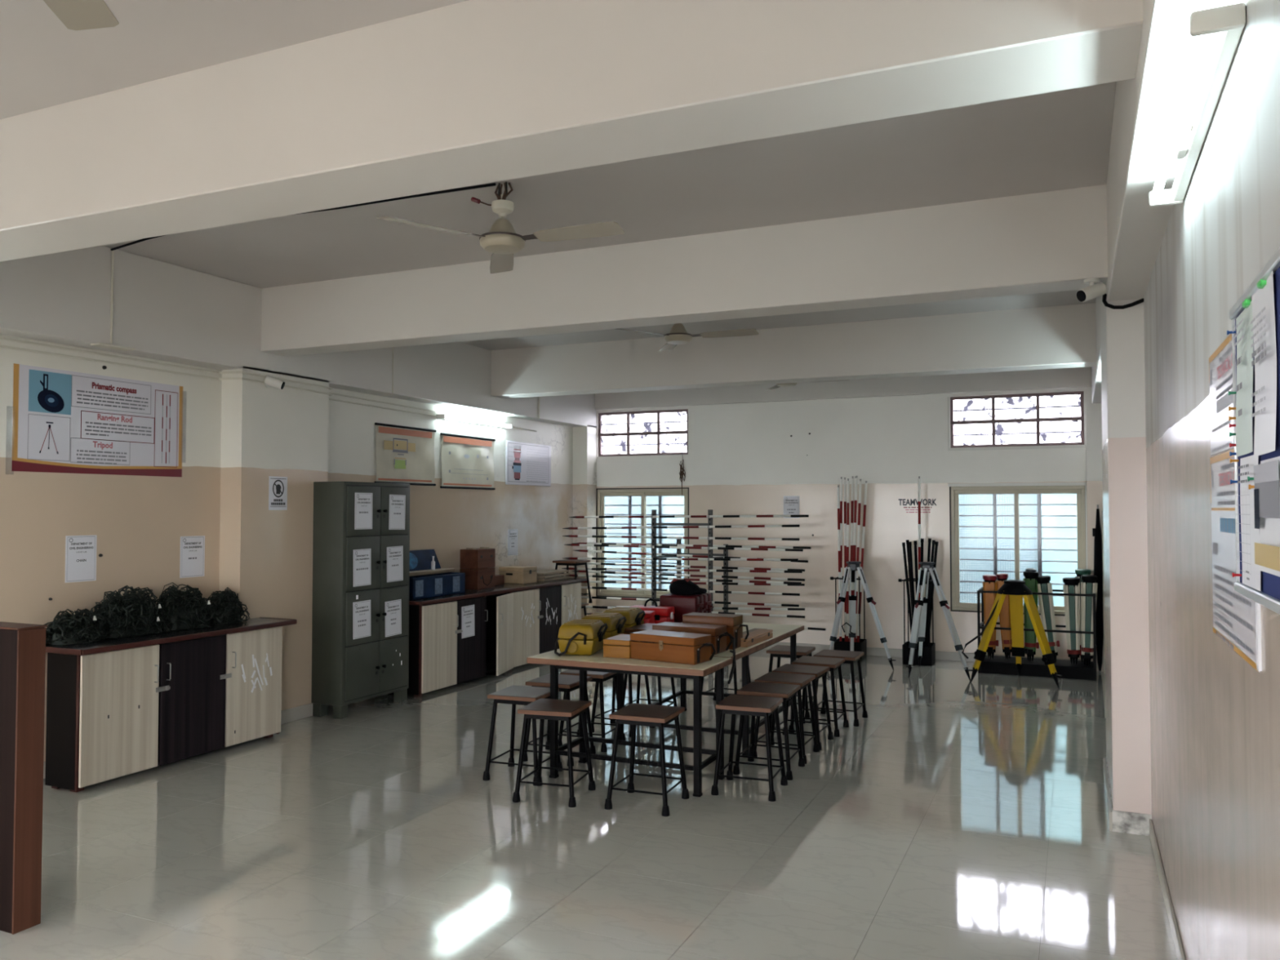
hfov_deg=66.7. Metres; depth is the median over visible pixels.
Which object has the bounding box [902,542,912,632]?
staff
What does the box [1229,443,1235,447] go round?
pin
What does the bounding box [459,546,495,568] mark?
box
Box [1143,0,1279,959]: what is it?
wall
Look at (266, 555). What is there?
column
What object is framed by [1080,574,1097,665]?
tripod
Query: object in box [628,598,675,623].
case
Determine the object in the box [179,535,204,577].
paper notice
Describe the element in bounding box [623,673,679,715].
stool
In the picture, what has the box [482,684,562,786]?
stool
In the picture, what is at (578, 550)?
rod
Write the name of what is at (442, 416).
tube light
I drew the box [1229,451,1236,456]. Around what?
pin
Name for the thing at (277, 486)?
prohibition sign
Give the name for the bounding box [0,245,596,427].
beam
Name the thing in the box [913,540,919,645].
staff
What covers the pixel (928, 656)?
stand
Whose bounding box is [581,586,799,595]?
rod
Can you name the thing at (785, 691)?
stool
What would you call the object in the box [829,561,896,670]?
tripod
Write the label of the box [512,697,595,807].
stool
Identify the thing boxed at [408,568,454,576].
tray
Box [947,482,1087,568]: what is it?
trim
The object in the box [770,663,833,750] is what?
stool
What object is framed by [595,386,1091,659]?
wall
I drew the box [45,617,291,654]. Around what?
countertop
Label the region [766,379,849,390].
ceiling fan
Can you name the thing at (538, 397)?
conduit
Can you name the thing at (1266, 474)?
paper
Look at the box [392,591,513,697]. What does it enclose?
base cabinet
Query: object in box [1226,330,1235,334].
pin
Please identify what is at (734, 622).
instrument box
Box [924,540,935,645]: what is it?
staff
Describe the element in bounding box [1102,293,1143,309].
cable loop
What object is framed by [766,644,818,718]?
stool
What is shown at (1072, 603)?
tripod
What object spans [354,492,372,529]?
paper notice
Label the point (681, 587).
cloth bag
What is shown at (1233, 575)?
pin
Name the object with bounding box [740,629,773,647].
case
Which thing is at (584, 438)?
column
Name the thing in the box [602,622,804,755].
work table
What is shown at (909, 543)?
staff
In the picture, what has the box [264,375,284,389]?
security camera
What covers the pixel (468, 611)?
paper notice
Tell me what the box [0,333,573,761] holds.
wall
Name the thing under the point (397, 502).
paper notice
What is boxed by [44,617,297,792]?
base cabinet
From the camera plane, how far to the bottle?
8.97 m
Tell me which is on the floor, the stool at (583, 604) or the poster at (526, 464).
the stool at (583, 604)
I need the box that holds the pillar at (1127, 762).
[1100,298,1151,835]
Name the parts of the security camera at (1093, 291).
plate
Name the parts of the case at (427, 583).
label panel, lid, label panel, label panel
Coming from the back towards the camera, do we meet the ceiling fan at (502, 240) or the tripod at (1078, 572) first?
the tripod at (1078, 572)
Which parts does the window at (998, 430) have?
pane, pane, pane, pane, guard rod, guard rod, pane, pane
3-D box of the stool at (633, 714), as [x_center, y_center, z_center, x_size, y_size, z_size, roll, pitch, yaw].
[0.041,1.507,5.293,0.367,0.501,0.367,-1,-2,21]
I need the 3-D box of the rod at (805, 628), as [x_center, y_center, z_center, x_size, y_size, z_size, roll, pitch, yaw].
[0.663,1.606,11.057,2.925,0.068,0.027,-1,-2,24]
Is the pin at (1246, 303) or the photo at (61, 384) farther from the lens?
the photo at (61, 384)
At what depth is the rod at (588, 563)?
11.08 m
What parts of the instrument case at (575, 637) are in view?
lid, carry handle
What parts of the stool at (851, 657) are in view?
leg, leg, seat, seat frame, leg, leg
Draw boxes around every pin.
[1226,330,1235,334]
[1227,391,1236,395]
[1228,406,1235,410]
[1228,416,1235,420]
[1228,423,1235,427]
[1228,431,1235,436]
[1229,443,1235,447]
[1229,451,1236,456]
[1229,458,1239,462]
[1230,479,1237,484]
[1231,573,1241,577]
[1247,475,1253,480]
[1248,484,1254,488]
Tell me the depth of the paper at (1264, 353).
1.68 m
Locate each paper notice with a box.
[64,534,97,582]
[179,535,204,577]
[352,600,370,639]
[353,548,370,586]
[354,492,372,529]
[385,599,401,637]
[386,546,403,582]
[388,494,405,529]
[461,604,474,638]
[507,528,517,555]
[783,496,799,518]
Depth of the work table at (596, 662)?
5.69 m
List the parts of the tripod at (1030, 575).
leg, leg, head plate, leg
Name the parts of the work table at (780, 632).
leg, rail, leg, rail, rail, leg, rail, frame, leg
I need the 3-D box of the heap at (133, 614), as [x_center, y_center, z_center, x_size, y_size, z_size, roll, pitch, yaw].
[-3.208,0.812,6.058,0.371,0.305,0.613,-1,-2,24]
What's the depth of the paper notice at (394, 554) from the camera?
7.95 m
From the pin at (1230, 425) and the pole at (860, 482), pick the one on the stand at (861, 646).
the pole at (860, 482)
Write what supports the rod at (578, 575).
on the rack at (709, 554)
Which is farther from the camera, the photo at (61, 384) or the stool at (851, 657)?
the stool at (851, 657)
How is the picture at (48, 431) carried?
attached to the poster at (64, 421)
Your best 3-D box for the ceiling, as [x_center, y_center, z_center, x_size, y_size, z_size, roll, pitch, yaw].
[-1.078,-1.564,4.121,6.500,0.150,15.350,-1,-2,24]
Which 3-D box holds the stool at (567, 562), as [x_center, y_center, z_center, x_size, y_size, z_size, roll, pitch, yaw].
[-0.794,1.182,11.263,0.367,0.501,0.367,-1,-2,26]
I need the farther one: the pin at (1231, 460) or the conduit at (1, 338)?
the conduit at (1, 338)
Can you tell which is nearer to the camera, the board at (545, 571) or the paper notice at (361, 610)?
the paper notice at (361, 610)
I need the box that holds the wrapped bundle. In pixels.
[1092,504,1103,672]
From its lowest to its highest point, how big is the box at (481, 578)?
0.203 m
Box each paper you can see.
[1232,300,1253,456]
[1235,454,1260,591]
[1250,271,1276,456]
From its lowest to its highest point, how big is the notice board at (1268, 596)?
0.580 m
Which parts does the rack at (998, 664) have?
rail, rail, rail, kick plate, rail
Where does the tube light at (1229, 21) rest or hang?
attached to the wall at (1215, 718)
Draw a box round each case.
[408,549,465,599]
[554,618,608,656]
[581,612,626,638]
[603,606,645,627]
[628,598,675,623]
[642,610,655,623]
[659,593,706,622]
[697,592,713,613]
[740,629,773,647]
[742,628,766,634]
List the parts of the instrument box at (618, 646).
lid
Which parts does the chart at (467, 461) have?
rod, rod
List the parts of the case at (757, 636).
lid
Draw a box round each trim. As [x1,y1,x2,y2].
[946,396,1085,450]
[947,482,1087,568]
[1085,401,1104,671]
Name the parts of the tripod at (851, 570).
leg, leg, leg, leg, head plate, leg, leg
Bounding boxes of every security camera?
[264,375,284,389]
[1076,277,1106,302]
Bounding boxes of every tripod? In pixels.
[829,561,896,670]
[905,561,970,680]
[961,579,1062,688]
[982,574,998,658]
[995,573,1012,658]
[1022,568,1039,661]
[1036,575,1060,662]
[1062,577,1081,664]
[1075,568,1091,662]
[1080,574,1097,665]
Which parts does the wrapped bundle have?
runner knob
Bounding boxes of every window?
[595,487,688,599]
[598,408,688,456]
[949,485,1085,616]
[950,391,1084,448]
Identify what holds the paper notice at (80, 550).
attached to the wall at (139, 522)
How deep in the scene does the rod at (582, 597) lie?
10.69 m
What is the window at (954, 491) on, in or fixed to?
in the wall at (742, 459)
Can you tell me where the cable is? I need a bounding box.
[110,182,496,250]
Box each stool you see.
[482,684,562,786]
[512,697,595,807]
[523,673,595,766]
[552,559,592,603]
[558,669,625,752]
[581,602,588,615]
[591,674,654,737]
[604,702,688,816]
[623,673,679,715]
[702,662,751,700]
[711,694,787,801]
[733,681,804,780]
[753,671,819,764]
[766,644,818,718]
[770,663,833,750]
[788,655,848,737]
[809,648,867,726]
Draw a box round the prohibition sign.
[268,475,287,510]
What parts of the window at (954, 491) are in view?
sash, sash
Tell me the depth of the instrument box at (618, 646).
5.80 m
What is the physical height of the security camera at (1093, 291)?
0.115 m
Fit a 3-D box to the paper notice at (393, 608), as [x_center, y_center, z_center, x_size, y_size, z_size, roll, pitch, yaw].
[-2.011,1.125,7.927,0.003,0.285,0.205,-1,0,24]
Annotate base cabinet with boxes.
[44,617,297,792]
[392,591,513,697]
[509,582,581,670]
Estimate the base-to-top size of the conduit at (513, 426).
0.034 m
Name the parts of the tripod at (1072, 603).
leg, head plate, leg, leg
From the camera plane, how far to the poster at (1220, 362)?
2.30 m
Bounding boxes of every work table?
[526,648,732,797]
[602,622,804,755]
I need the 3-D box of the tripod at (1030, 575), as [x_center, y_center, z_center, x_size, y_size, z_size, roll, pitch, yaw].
[3.824,1.317,9.506,0.148,0.905,0.139,0,-1,24]
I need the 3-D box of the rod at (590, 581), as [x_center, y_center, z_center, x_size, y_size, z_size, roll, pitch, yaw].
[0.487,1.182,11.149,2.852,0.076,0.027,-1,-2,24]
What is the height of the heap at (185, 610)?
0.301 m
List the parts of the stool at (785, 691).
leg, leg, seat, seat frame, leg, leg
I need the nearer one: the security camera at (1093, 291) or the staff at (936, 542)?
the security camera at (1093, 291)
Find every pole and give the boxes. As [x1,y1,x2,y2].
[836,484,841,641]
[840,476,842,588]
[844,477,846,641]
[845,478,848,641]
[848,475,857,641]
[850,475,853,593]
[853,476,856,611]
[853,479,862,642]
[856,480,867,642]
[917,476,920,599]
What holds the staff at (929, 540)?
in the stand at (928, 656)
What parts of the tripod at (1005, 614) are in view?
leg, head plate, leg, leg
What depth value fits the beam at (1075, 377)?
10.69 m
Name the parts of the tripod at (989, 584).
leg, leg, head plate, leg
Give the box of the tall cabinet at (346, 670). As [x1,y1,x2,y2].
[311,481,409,719]
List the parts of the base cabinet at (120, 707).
door, handle, handle, door, handle, door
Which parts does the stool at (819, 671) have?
leg, leg, seat, leg, seat frame, leg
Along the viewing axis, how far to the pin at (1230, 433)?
1.98 m
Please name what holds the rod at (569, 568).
on the rack at (709, 554)
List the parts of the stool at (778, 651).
leg, leg, seat, seat frame, leg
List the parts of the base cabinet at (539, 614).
door, door, door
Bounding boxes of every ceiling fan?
[43,0,119,31]
[376,182,624,273]
[617,323,759,351]
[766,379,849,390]
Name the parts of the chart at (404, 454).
rod, rod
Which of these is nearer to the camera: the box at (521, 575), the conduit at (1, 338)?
the conduit at (1, 338)
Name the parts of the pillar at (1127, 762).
skirting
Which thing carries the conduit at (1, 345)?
attached to the wall at (139, 522)
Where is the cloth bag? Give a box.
[669,578,706,595]
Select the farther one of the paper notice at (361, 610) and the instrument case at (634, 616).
the paper notice at (361, 610)
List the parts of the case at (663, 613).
handle, lid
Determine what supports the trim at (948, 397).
attached to the wall at (742, 459)
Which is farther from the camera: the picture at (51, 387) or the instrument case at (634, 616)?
the instrument case at (634, 616)
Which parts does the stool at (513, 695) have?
leg, leg, seat, seat frame, leg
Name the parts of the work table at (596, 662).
leg, rail, leg, rail, frame, rail, leg, rail, leg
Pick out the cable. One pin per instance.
(492, 184)
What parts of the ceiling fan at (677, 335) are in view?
blade, blade, blade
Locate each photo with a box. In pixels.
[28,368,71,414]
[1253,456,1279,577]
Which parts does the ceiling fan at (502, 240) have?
blade, blade, blade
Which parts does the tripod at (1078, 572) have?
leg, leg, head plate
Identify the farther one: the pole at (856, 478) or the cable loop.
the pole at (856, 478)
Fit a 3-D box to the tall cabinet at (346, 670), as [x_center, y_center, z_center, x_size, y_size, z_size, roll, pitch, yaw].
[-2.219,0.927,7.829,0.334,1.810,0.815,-1,-2,24]
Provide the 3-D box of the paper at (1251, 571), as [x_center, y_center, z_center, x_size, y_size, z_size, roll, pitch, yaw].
[1.149,0.079,1.840,0.014,0.248,0.210,-1,-2,24]
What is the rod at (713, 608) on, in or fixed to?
on the rack at (709, 554)
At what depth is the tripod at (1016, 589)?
8.95 m
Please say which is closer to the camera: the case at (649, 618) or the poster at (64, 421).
the poster at (64, 421)
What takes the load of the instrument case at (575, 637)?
on the work table at (596, 662)
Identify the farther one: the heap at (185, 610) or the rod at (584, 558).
the rod at (584, 558)
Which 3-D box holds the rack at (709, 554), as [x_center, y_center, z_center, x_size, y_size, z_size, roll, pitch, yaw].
[0.556,1.132,11.018,0.829,1.590,0.311,-1,-2,24]
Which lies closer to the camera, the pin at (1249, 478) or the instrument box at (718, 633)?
the pin at (1249, 478)
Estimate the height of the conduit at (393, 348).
0.400 m
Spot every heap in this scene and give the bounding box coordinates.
[44,608,113,644]
[83,585,171,639]
[155,582,215,631]
[205,586,249,624]
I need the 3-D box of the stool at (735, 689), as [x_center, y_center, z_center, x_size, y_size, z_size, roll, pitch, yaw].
[0.698,1.585,7.918,0.367,0.501,0.367,-1,-2,28]
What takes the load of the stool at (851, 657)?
on the floor
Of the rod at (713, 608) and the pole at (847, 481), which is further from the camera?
the rod at (713, 608)
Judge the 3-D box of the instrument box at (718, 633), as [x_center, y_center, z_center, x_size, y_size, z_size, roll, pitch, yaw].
[0.355,1.071,6.048,0.558,0.323,0.242,-1,-2,27]
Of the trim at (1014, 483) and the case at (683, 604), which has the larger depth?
the trim at (1014, 483)
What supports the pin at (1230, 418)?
attached to the notice board at (1268, 596)
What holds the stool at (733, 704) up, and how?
on the floor
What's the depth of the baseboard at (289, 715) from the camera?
7.34 m
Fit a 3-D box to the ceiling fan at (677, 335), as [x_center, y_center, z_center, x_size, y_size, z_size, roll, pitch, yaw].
[0.409,-1.226,7.485,1.012,0.324,1.141,-1,-2,24]
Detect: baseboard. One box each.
[43,702,313,778]
[764,641,1083,662]
[1149,818,1186,959]
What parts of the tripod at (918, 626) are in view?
leg, leg, leg, leg, head plate, leg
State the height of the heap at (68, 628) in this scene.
0.195 m
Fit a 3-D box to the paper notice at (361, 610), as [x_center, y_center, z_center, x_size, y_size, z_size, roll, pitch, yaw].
[-2.167,1.087,7.580,0.003,0.285,0.205,-1,-1,24]
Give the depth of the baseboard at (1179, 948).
3.84 m
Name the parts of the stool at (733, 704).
leg, leg, seat, seat frame, leg, leg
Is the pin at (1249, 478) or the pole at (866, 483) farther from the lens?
the pole at (866, 483)
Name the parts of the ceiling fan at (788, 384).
blade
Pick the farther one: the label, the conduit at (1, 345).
the conduit at (1, 345)
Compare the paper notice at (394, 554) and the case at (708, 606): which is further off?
the paper notice at (394, 554)
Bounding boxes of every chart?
[373,422,436,485]
[440,432,495,489]
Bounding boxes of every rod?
[561,567,802,573]
[562,524,799,529]
[562,534,799,540]
[564,543,803,551]
[564,557,798,560]
[565,574,801,584]
[568,515,808,518]
[571,542,811,549]
[571,570,804,581]
[573,549,808,562]
[581,580,804,586]
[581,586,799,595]
[581,595,799,607]
[583,613,826,631]
[585,605,804,617]
[586,562,804,571]
[586,605,804,610]
[1101,523,1105,673]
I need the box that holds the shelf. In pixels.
[983,655,1093,667]
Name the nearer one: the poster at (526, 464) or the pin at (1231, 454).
the pin at (1231, 454)
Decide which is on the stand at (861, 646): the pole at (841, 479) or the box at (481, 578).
the pole at (841, 479)
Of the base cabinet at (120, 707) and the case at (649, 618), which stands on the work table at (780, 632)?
the case at (649, 618)
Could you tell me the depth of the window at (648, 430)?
11.83 m
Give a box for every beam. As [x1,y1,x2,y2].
[0,0,1142,262]
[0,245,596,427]
[261,184,1107,356]
[490,302,1096,398]
[595,366,1091,409]
[1091,0,1239,403]
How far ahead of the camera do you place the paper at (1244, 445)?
1.88 m
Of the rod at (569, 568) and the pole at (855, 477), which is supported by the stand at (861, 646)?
the pole at (855, 477)
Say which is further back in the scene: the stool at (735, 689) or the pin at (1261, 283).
the stool at (735, 689)
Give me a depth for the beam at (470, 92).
3.05 m
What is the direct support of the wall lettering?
attached to the wall at (742, 459)
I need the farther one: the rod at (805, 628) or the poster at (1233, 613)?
the rod at (805, 628)
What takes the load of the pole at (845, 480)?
on the stand at (861, 646)
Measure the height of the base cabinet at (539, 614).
0.785 m
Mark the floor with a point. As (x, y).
(959, 818)
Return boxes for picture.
[37,373,64,412]
[39,422,58,453]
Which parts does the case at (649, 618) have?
lid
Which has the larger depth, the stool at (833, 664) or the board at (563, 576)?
the board at (563, 576)
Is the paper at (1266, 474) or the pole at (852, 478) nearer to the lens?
the paper at (1266, 474)
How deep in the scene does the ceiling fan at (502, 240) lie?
4.71 m
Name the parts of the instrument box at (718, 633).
lid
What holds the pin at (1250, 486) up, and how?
attached to the notice board at (1268, 596)
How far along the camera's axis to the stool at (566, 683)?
6.20 m
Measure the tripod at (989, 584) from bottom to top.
0.830 m
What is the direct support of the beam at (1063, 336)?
attached to the ceiling
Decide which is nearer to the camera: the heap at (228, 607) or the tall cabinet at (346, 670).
the heap at (228, 607)
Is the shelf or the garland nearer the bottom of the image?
the shelf
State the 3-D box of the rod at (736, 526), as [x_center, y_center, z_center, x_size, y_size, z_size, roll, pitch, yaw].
[0.390,0.531,10.960,2.874,0.076,0.027,-1,-2,24]
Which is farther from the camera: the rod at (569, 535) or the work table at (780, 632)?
the rod at (569, 535)
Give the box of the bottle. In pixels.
[431,555,435,569]
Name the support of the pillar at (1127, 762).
attached to the wall at (1215, 718)
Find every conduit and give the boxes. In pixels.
[0,337,436,412]
[0,344,436,417]
[110,250,114,344]
[391,347,393,393]
[512,426,537,431]
[537,396,539,417]
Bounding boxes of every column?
[218,365,328,711]
[572,424,596,617]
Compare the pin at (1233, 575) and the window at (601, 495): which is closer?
the pin at (1233, 575)
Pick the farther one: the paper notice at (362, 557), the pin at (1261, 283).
the paper notice at (362, 557)
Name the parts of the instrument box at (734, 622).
lid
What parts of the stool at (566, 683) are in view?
leg, leg, seat frame, seat, leg, leg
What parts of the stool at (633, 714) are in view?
leg, leg, seat, seat frame, leg, leg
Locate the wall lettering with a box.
[898,498,936,512]
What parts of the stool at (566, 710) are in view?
leg, leg, seat, seat frame, leg, leg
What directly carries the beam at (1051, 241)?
attached to the ceiling
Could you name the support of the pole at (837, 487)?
on the stand at (861, 646)
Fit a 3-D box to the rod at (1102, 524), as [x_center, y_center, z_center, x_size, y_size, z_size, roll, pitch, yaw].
[4.518,1.151,9.465,0.020,1.460,0.045,0,-2,15]
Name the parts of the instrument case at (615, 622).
lid, carry handle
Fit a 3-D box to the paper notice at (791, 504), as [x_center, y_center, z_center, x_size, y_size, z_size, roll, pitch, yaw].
[1.715,0.306,11.006,0.185,0.250,0.003,-1,-2,24]
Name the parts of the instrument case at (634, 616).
carry handle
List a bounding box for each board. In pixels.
[536,568,568,575]
[537,572,569,578]
[537,575,568,581]
[1229,247,1279,614]
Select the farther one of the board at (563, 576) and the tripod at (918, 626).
the board at (563, 576)
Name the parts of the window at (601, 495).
sash, sash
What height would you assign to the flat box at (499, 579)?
0.100 m
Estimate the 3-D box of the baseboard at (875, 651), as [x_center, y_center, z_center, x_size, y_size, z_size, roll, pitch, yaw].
[1.976,1.877,10.834,5.500,0.090,0.018,-1,-2,24]
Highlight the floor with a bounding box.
[0,648,1177,959]
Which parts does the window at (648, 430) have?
pane, pane, pane, pane, guard rod, guard rod, pane, pane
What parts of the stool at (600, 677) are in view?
leg, seat, leg, seat frame, leg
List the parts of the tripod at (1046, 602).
leg, head plate, leg, leg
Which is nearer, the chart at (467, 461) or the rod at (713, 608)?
the chart at (467, 461)
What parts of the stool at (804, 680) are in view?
leg, leg, seat, leg, seat frame, leg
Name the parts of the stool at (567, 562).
seat, seat frame, leg, leg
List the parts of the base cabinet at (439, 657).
door, door, door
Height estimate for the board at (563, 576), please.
0.032 m
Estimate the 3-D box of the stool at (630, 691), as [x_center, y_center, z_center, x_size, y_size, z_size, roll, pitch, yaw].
[-0.129,1.559,7.051,0.367,0.501,0.367,-1,-2,26]
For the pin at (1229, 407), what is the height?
0.009 m
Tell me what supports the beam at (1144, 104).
attached to the wall at (1215, 718)
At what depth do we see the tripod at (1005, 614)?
9.62 m
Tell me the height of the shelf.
0.012 m
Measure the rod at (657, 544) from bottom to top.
0.032 m
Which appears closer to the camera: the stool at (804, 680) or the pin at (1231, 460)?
the pin at (1231, 460)
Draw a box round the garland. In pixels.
[679,460,685,497]
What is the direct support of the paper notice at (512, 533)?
attached to the wall at (139, 522)
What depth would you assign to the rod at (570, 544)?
10.88 m
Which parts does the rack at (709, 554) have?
post, post, post, post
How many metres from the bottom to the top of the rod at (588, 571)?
0.048 m
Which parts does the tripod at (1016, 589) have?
leg, leg, head plate, leg, leg, leg, clamp knob, leg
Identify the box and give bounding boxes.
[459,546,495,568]
[459,567,494,590]
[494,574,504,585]
[498,565,537,584]
[603,634,631,658]
[623,622,655,634]
[630,629,715,665]
[652,622,735,684]
[682,612,749,649]
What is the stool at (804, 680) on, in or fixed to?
on the floor
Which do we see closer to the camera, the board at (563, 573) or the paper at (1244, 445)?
the paper at (1244, 445)
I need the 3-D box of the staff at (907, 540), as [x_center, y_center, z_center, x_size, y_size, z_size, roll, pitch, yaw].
[2.849,1.259,10.179,0.032,1.262,0.139,1,-2,-37]
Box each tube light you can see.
[435,413,512,428]
[1148,2,1246,206]
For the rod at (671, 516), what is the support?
on the rack at (709, 554)
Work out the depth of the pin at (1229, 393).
1.99 m
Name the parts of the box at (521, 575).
lid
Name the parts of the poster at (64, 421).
grey frame, maroon frame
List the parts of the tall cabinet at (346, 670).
door, door, door, door, door, door, door, door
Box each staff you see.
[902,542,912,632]
[906,539,913,619]
[908,542,915,616]
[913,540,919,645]
[920,538,924,594]
[922,537,931,645]
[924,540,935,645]
[927,541,938,646]
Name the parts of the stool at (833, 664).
leg, leg, seat, leg, seat frame, leg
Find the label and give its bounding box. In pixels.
[1255,602,1262,671]
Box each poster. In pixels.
[11,363,182,477]
[505,440,551,486]
[1208,333,1234,455]
[1209,448,1260,671]
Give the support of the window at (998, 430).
in the wall at (742, 459)
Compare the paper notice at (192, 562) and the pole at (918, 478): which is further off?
the pole at (918, 478)
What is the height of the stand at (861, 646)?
0.876 m
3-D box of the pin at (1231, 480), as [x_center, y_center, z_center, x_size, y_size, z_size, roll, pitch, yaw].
[1.211,0.004,1.979,0.016,0.009,0.009,-1,-2,24]
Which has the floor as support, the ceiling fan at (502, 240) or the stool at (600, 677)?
the stool at (600, 677)
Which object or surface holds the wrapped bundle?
on the floor
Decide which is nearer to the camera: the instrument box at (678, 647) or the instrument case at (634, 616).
the instrument box at (678, 647)
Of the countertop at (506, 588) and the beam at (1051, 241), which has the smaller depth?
the beam at (1051, 241)
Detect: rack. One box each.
[650,509,728,612]
[977,586,1097,680]
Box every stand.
[830,576,866,661]
[897,577,935,666]
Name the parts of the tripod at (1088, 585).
leg, leg, head plate, leg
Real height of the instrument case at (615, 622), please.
0.190 m
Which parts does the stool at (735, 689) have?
leg, leg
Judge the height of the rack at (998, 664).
0.800 m
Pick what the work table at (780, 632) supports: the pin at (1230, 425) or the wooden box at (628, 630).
the wooden box at (628, 630)
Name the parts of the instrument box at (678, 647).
lid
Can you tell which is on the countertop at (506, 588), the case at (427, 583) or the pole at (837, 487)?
the case at (427, 583)
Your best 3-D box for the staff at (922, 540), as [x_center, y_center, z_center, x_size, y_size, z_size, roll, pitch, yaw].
[2.924,1.248,10.100,0.032,1.278,0.091,-2,-2,42]
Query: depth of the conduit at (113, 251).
5.98 m
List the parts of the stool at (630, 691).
leg, leg, leg, leg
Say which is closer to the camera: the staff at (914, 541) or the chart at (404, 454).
the chart at (404, 454)
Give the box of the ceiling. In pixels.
[0,0,1116,350]
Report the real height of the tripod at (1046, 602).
0.838 m
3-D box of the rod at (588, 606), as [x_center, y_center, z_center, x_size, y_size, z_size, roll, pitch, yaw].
[0.415,1.471,10.921,2.929,0.030,0.027,-1,-2,24]
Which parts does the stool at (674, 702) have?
leg, leg, leg, leg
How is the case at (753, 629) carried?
on the work table at (780, 632)
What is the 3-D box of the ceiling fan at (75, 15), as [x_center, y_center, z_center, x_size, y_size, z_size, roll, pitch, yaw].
[-1.228,-1.360,1.876,1.030,0.389,1.139,-1,-2,24]
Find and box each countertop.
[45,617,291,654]
[408,577,586,604]
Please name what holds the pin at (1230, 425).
attached to the notice board at (1268, 596)

